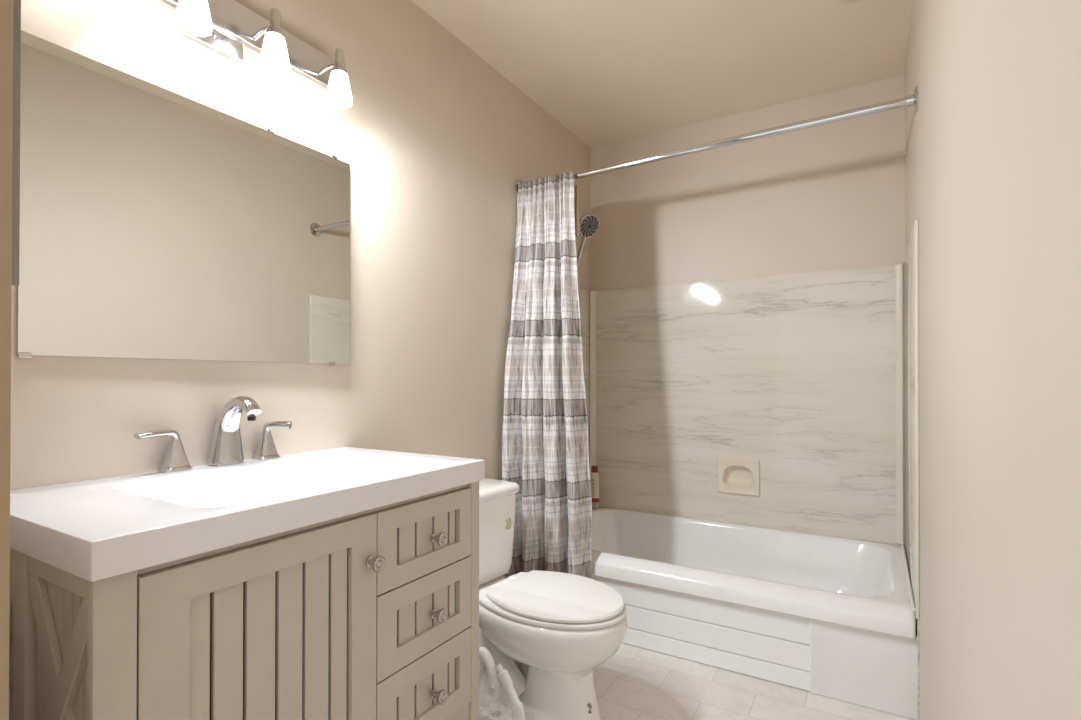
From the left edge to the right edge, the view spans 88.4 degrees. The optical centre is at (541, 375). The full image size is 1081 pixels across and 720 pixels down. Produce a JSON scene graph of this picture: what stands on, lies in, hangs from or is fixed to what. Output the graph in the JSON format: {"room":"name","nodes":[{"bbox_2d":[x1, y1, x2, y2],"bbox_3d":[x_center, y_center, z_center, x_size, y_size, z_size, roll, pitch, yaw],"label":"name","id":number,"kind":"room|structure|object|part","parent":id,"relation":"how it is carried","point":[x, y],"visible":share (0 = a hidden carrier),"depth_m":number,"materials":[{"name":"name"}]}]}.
{"room":"bathroom","nodes":[
{"label":"bathroom","id":0,"kind":"room"},
{"bbox_2d":[10,0,590,576],"bbox_3d":[-0.444,-0.108,2.080,0.100,2.434,2.890,0,0,31],"label":"wall","id":1,"kind":"structure","parent":0,"point":[436,142],"depth_m":1.80,"materials":[{"name":"beige paint"}]},
{"bbox_2d":[17,30,349,365],"bbox_3d":[-0.790,-0.346,1.383,0.009,0.629,0.772,0,0,31],"label":"wall mirror","id":2,"kind":"object","parent":1,"relation":"attached to","point":[157,222],"visible":1,"depth_m":1.27,"materials":[{"name":"beige mirror"}]},
{"bbox_2d":[166,0,351,108],"bbox_3d":[-0.748,-0.853,1.324,0.151,0.184,0.688,0,0,31],"label":"vanity light","id":3,"kind":"object","parent":1,"relation":"attached to","point":[223,26],"visible":1,"depth_m":1.39,"materials":[{"name":"silver metal"}]},
{"bbox_3d":[-0.761,-0.804,1.219,0.068,0.085,0.068,0,0,31],"label":"lamp shade","id":4,"kind":"part","parent":3,"relation":"part of","materials":[{"name":"white glass"}]},
{"bbox_3d":[-0.706,-0.873,1.411,0.078,0.018,0.011,0,0,31],"label":"arm","id":5,"kind":"part","parent":3,"relation":"part of","materials":[{"name":"silver metal"}]},
{"bbox_3d":[-0.663,-0.803,1.385,0.068,0.085,0.068,0,0,31],"label":"lamp shade","id":6,"kind":"part","parent":3,"relation":"part of","materials":[{"name":"white glass"}]},
{"bbox_3d":[-0.607,-0.872,1.579,0.078,0.018,0.011,0,0,31],"label":"arm","id":7,"kind":"part","parent":3,"relation":"part of","materials":[{"name":"silver metal"}]},
{"bbox_3d":[-0.564,-0.802,1.552,0.068,0.085,0.068,0,0,31],"label":"lamp shade","id":8,"kind":"part","parent":3,"relation":"part of","materials":[{"name":"white glass"}]},
{"bbox_2d":[577,213,598,274],"bbox_3d":[0.190,-0.524,2.850,0.203,0.592,0.123,0,0,31],"label":"shower","id":9,"kind":"object","parent":1,"relation":"attached to","point":[589,222],"visible":0.52,"depth_m":2.82,"materials":[{"name":"silver metal"}]},
{"bbox_3d":[0.203,-0.635,2.847,0.067,0.149,0.026,0,0,31],"label":"handle","id":10,"kind":"part","parent":9,"relation":"part of","materials":[{"name":"silver metal"}]},
{"bbox_2d":[515,86,917,192],"bbox_3d":[0.557,-0.878,2.179,1.522,0.104,0.080,0,0,31],"label":"shower rod","id":11,"kind":"object","parent":1,"relation":"attached to","point":[909,100],"visible":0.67,"depth_m":2.01,"materials":[{"name":"silver metal"}]},
{"bbox_2d":[502,171,591,578],"bbox_3d":[0.024,0.001,2.389,0.384,1.776,0.227,0,0,31],"label":"shower curtain","id":12,"kind":"object","parent":11,"relation":"hanging from","point":[545,437],"visible":0.94,"depth_m":2.37,"materials":[{"name":"fabric"}]},
{"bbox_2d":[412,0,912,147],"bbox_3d":[0.255,-1.357,1.672,1.724,0.060,2.890,0,0,31],"label":"ceiling","id":13,"kind":"structure","parent":0,"point":[608,71],"depth_m":2.27,"materials":[{"name":"beige paint"}]},
{"bbox_2d":[479,643,913,719],"bbox_3d":[-0.322,1.129,1.180,2.224,0.050,4.300,0,0,31],"label":"floor","id":14,"kind":"structure","parent":0,"point":[636,683],"depth_m":1.92,"materials":[{"name":"tile"}]},
{"bbox_2d":[9,481,478,719],"bbox_3d":[-0.581,0.687,1.210,0.546,0.835,0.838,0,0,31],"label":"vanity cabinet","id":15,"kind":"object","parent":14,"relation":"on","point":[371,614],"visible":0.94,"depth_m":0.96,"materials":[{"name":"beige paint"}]},
{"bbox_3d":[-0.790,0.285,0.863,0.451,0.035,0.016,0,0,31],"label":"rail","id":16,"kind":"part","parent":15,"relation":"part of","materials":[{"name":"beige paint"}]},
{"bbox_3d":[-0.584,0.684,0.754,0.020,0.835,0.052,0,0,31],"label":"post","id":17,"kind":"part","parent":15,"relation":"part of","materials":[{"name":"beige paint"}]},
{"bbox_2d":[10,447,484,581],"bbox_3d":[-0.590,0.259,1.214,0.530,0.086,0.848,0,0,31],"label":"countertop","id":18,"kind":"structure","parent":15,"relation":"on","point":[96,529],"depth_m":0.99,"materials":[{"name":"white stone"}]},
{"bbox_2d":[134,429,192,472],"bbox_3d":[-0.849,0.168,1.243,0.048,0.095,0.112,0,0,31],"label":"tap","id":19,"kind":"object","parent":18,"relation":"on","point":[175,459],"visible":1,"depth_m":1.25,"materials":[{"name":"silver metal"}]},
{"bbox_3d":[-0.849,0.133,1.233,0.021,0.025,0.092,0,0,22],"label":"lever","id":20,"kind":"part","parent":19,"relation":"part of","materials":[{"name":"silver metal"}]},
{"bbox_2d":[208,396,261,465],"bbox_3d":[-0.734,0.132,1.344,0.152,0.168,0.081,0,0,31],"label":"faucet","id":21,"kind":"object","parent":18,"relation":"on","point":[226,448],"visible":1,"depth_m":1.34,"materials":[{"name":"silver metal"}]},
{"bbox_2d":[252,421,291,459],"bbox_3d":[-0.703,0.168,1.452,0.085,0.098,0.064,0,0,31],"label":"tap","id":22,"kind":"object","parent":18,"relation":"on","point":[266,449],"visible":1,"depth_m":1.45,"materials":[{"name":"silver metal"}]},
{"bbox_3d":[-0.693,0.132,1.456,0.074,0.028,0.018,0,0,5],"label":"lever","id":23,"kind":"part","parent":22,"relation":"part of","materials":[{"name":"silver metal"}]},
{"bbox_3d":[-0.459,0.556,0.965,0.020,0.542,0.432,0,0,31],"label":"door","id":24,"kind":"part","parent":15,"relation":"part of","materials":[{"name":"beige paint"}]},
{"bbox_3d":[-0.388,0.276,1.108,0.018,0.014,0.748,0,0,31],"label":"rail","id":25,"kind":"part","parent":15,"relation":"part of","materials":[{"name":"beige paint"}]},
{"bbox_3d":[-0.335,0.379,1.124,0.032,0.033,0.033,0,0,31],"label":"knob","id":26,"kind":"part","parent":15,"relation":"part of","materials":[{"name":"silver metal"}]},
{"bbox_3d":[-0.267,0.371,1.289,0.020,0.170,0.312,0,0,31],"label":"drawer","id":27,"kind":"part","parent":15,"relation":"part of","materials":[{"name":"beige paint"}]},
{"bbox_3d":[-0.267,0.735,1.287,0.020,0.188,0.312,0,0,31],"label":"drawer","id":28,"kind":"part","parent":15,"relation":"part of","materials":[{"name":"beige paint"}]},
{"bbox_3d":[-0.267,0.548,1.288,0.020,0.176,0.312,0,0,31],"label":"drawer","id":29,"kind":"part","parent":15,"relation":"part of","materials":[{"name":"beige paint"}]},
{"bbox_3d":[-0.236,0.742,1.288,0.032,0.033,0.033,0,0,31],"label":"knob","id":30,"kind":"part","parent":15,"relation":"part of","materials":[{"name":"silver metal"}]},
{"bbox_3d":[-0.236,0.555,1.289,0.032,0.033,0.033,0,0,31],"label":"knob","id":31,"kind":"part","parent":15,"relation":"part of","materials":[{"name":"silver metal"}]},
{"bbox_3d":[-0.236,0.378,1.290,0.032,0.033,0.033,0,0,31],"label":"knob","id":32,"kind":"part","parent":15,"relation":"part of","materials":[{"name":"silver metal"}]},
{"bbox_3d":[-0.385,0.853,1.103,0.026,0.046,0.748,0,0,31],"label":"rail","id":33,"kind":"part","parent":15,"relation":"part of","materials":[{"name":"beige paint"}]},
{"bbox_3d":[-0.191,0.688,1.446,0.050,0.835,0.034,0,0,31],"label":"post","id":34,"kind":"part","parent":15,"relation":"part of","materials":[{"name":"beige paint"}]},
{"bbox_2d":[479,647,524,719],"bbox_3d":[-0.148,0.968,1.698,0.338,0.274,0.162,0,0,31],"label":"plastic bag","id":35,"kind":"object","parent":14,"relation":"on","point":[505,680],"visible":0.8,"depth_m":1.66,"materials":[{"name":"white plastic"}]},
{"bbox_3d":[-0.172,0.895,1.697,0.097,0.127,0.032,0,0,31],"label":"handle","id":36,"kind":"part","parent":35,"relation":"part of","materials":[{"name":"white plastic"}]},
{"bbox_3d":[-0.092,0.962,1.646,0.110,0.192,0.025,0,0,37],"label":"handle","id":37,"kind":"part","parent":35,"relation":"part of","materials":[{"name":"white plastic"}]},
{"bbox_2d":[479,478,627,719],"bbox_3d":[-0.057,0.757,1.869,0.744,0.703,0.418,0,0,36],"label":"toilet","id":38,"kind":"object","parent":14,"relation":"on","point":[556,628],"visible":0.74,"depth_m":1.72,"materials":[{"name":"white ceramic"}]},
{"bbox_3d":[-0.274,0.600,2.026,0.189,0.306,0.392,0,0,36],"label":"tank","id":39,"kind":"part","parent":38,"relation":"part of","materials":[{"name":"white ceramic"}]},
{"bbox_3d":[-0.273,0.426,2.026,0.211,0.041,0.418,0,0,36],"label":"tank lid","id":40,"kind":"part","parent":38,"relation":"part of","materials":[{"name":"white ceramic"}]},
{"bbox_3d":[0.045,0.727,1.796,0.482,0.016,0.368,0,0,36],"label":"seat","id":41,"kind":"part","parent":38,"relation":"part of","materials":[{"name":"white plastic"}]},
{"bbox_3d":[0.064,0.707,1.782,0.418,0.020,0.360,0,0,36],"label":"lid","id":42,"kind":"part","parent":38,"relation":"part of","materials":[{"name":"white plastic"}]},
{"bbox_2d":[592,506,917,719],"bbox_3d":[0.743,0.925,2.479,1.512,0.371,0.763,0,0,31],"label":"bathtub","id":43,"kind":"object","parent":14,"relation":"on","point":[828,616],"visible":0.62,"depth_m":2.14,"materials":[{"name":"white ceramic"}]},
{"bbox_2d":[590,466,598,508],"bbox_3d":[0.300,0.623,3.114,0.044,0.235,0.052,0,0,-32],"label":"shampoo bottle","id":44,"kind":"object","parent":43,"relation":"on","point":[594,477],"visible":0.88,"depth_m":3.10,"materials":[{"name":"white plastic"}]},
{"bbox_2d":[592,506,915,638],"bbox_3d":[0.741,0.893,2.481,1.506,0.307,0.763,0,0,31],"label":"basin","id":45,"kind":"object","parent":43,"relation":"in","point":[676,577],"depth_m":2.27,"materials":[{"name":"white ceramic"}]},
{"bbox_3d":[1.083,0.975,1.877,0.314,0.266,0.040,0,0,31],"label":"access panel","id":46,"kind":"part","parent":43,"relation":"part of","materials":[{"name":"white ceramic"}]},
{"bbox_2d":[591,75,904,290],"bbox_3d":[0.966,-0.103,2.865,1.524,2.434,0.100,0,0,31],"label":"wall","id":47,"kind":"structure","parent":0,"point":[827,197],"depth_m":2.75,"materials":[{"name":"beige paint"}]},
{"bbox_2d":[578,220,919,618],"bbox_3d":[0.739,0.142,2.481,1.523,1.261,0.788,0,0,31],"label":"tub surround","id":48,"kind":"object","parent":47,"relation":"attached to","point":[812,378],"visible":0.7,"depth_m":2.70,"materials":[{"name":"beige stone"}]},
{"bbox_3d":[0.089,0.143,2.870,0.008,1.261,0.766,0,0,31],"label":"panel","id":49,"kind":"part","parent":48,"relation":"part of","materials":[{"name":"beige stone"}]},
{"bbox_3d":[0.294,0.125,3.180,0.030,1.222,0.026,0,0,31],"label":"corner moulding","id":50,"kind":"part","parent":48,"relation":"part of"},
{"bbox_2d":[717,458,758,495],"bbox_3d":[0.994,0.504,2.794,0.202,0.174,0.052,0,0,31],"label":"soap dish","id":51,"kind":"object","parent":48,"relation":"attached to","point":[734,476],"visible":1,"depth_m":2.80,"materials":[{"name":"beige ceramic"}]},
{"bbox_3d":[0.938,0.130,2.817,1.500,1.233,0.008,0,0,31],"label":"panel","id":52,"kind":"part","parent":48,"relation":"part of","materials":[{"name":"beige stone"}]},
{"bbox_3d":[1.565,0.122,2.425,0.030,1.222,0.026,0,0,31],"label":"corner moulding","id":53,"kind":"part","parent":48,"relation":"part of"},
{"bbox_3d":[1.390,0.140,2.094,0.008,1.261,0.773,0,0,31],"label":"panel","id":54,"kind":"part","parent":48,"relation":"part of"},
{"bbox_3d":[1.190,0.138,1.759,0.010,1.261,0.006,0,0,31],"label":"edge moulding","id":55,"kind":"part","parent":48,"relation":"part of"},
{"bbox_2d":[905,0,1080,719],"bbox_3d":[0.592,-0.115,0.645,0.100,2.434,4.300,0,0,31],"label":"wall","id":56,"kind":"structure","parent":0,"point":[993,138],"depth_m":0.65,"materials":[{"name":"beige paint"}]},
{"bbox_2d":[901,544,914,610],"bbox_3d":[1.385,0.744,2.102,0.010,0.029,0.735,0,0,31],"label":"trim","id":57,"kind":"structure","parent":56,"relation":"attached to","point":[902,546],"depth_m":2.02,"materials":[{"name":"white plastic"}]},
{"bbox_2d":[917,236,919,719],"bbox_3d":[1.195,0.331,1.762,0.006,1.546,0.012,0,0,31],"label":"trim","id":58,"kind":"structure","parent":56,"relation":"attached to","point":[918,620],"depth_m":1.76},
{"bbox_3d":[-0.458,-0.117,0.466,1.524,2.434,0.100,0,0,31],"label":"wall","id":59,"kind":"structure","parent":0,"visible":0},
{"bbox_2d":[0,0,12,719],"bbox_3d":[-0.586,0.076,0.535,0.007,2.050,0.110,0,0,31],"label":"door","id":60,"kind":"structure","parent":59,"relation":"in","point":[6,6],"depth_m":0.58,"materials":[{"name":"beige paint"}]},
{"bbox_2d":[11,0,20,285],"bbox_3d":[-0.581,-0.599,0.609,0.013,1.000,0.014,0,0,31],"label":"trim","id":61,"kind":"structure","parent":59,"relation":"attached to","point":[16,3],"depth_m":0.61,"materials":[{"name":"grey metal"}]}
]}

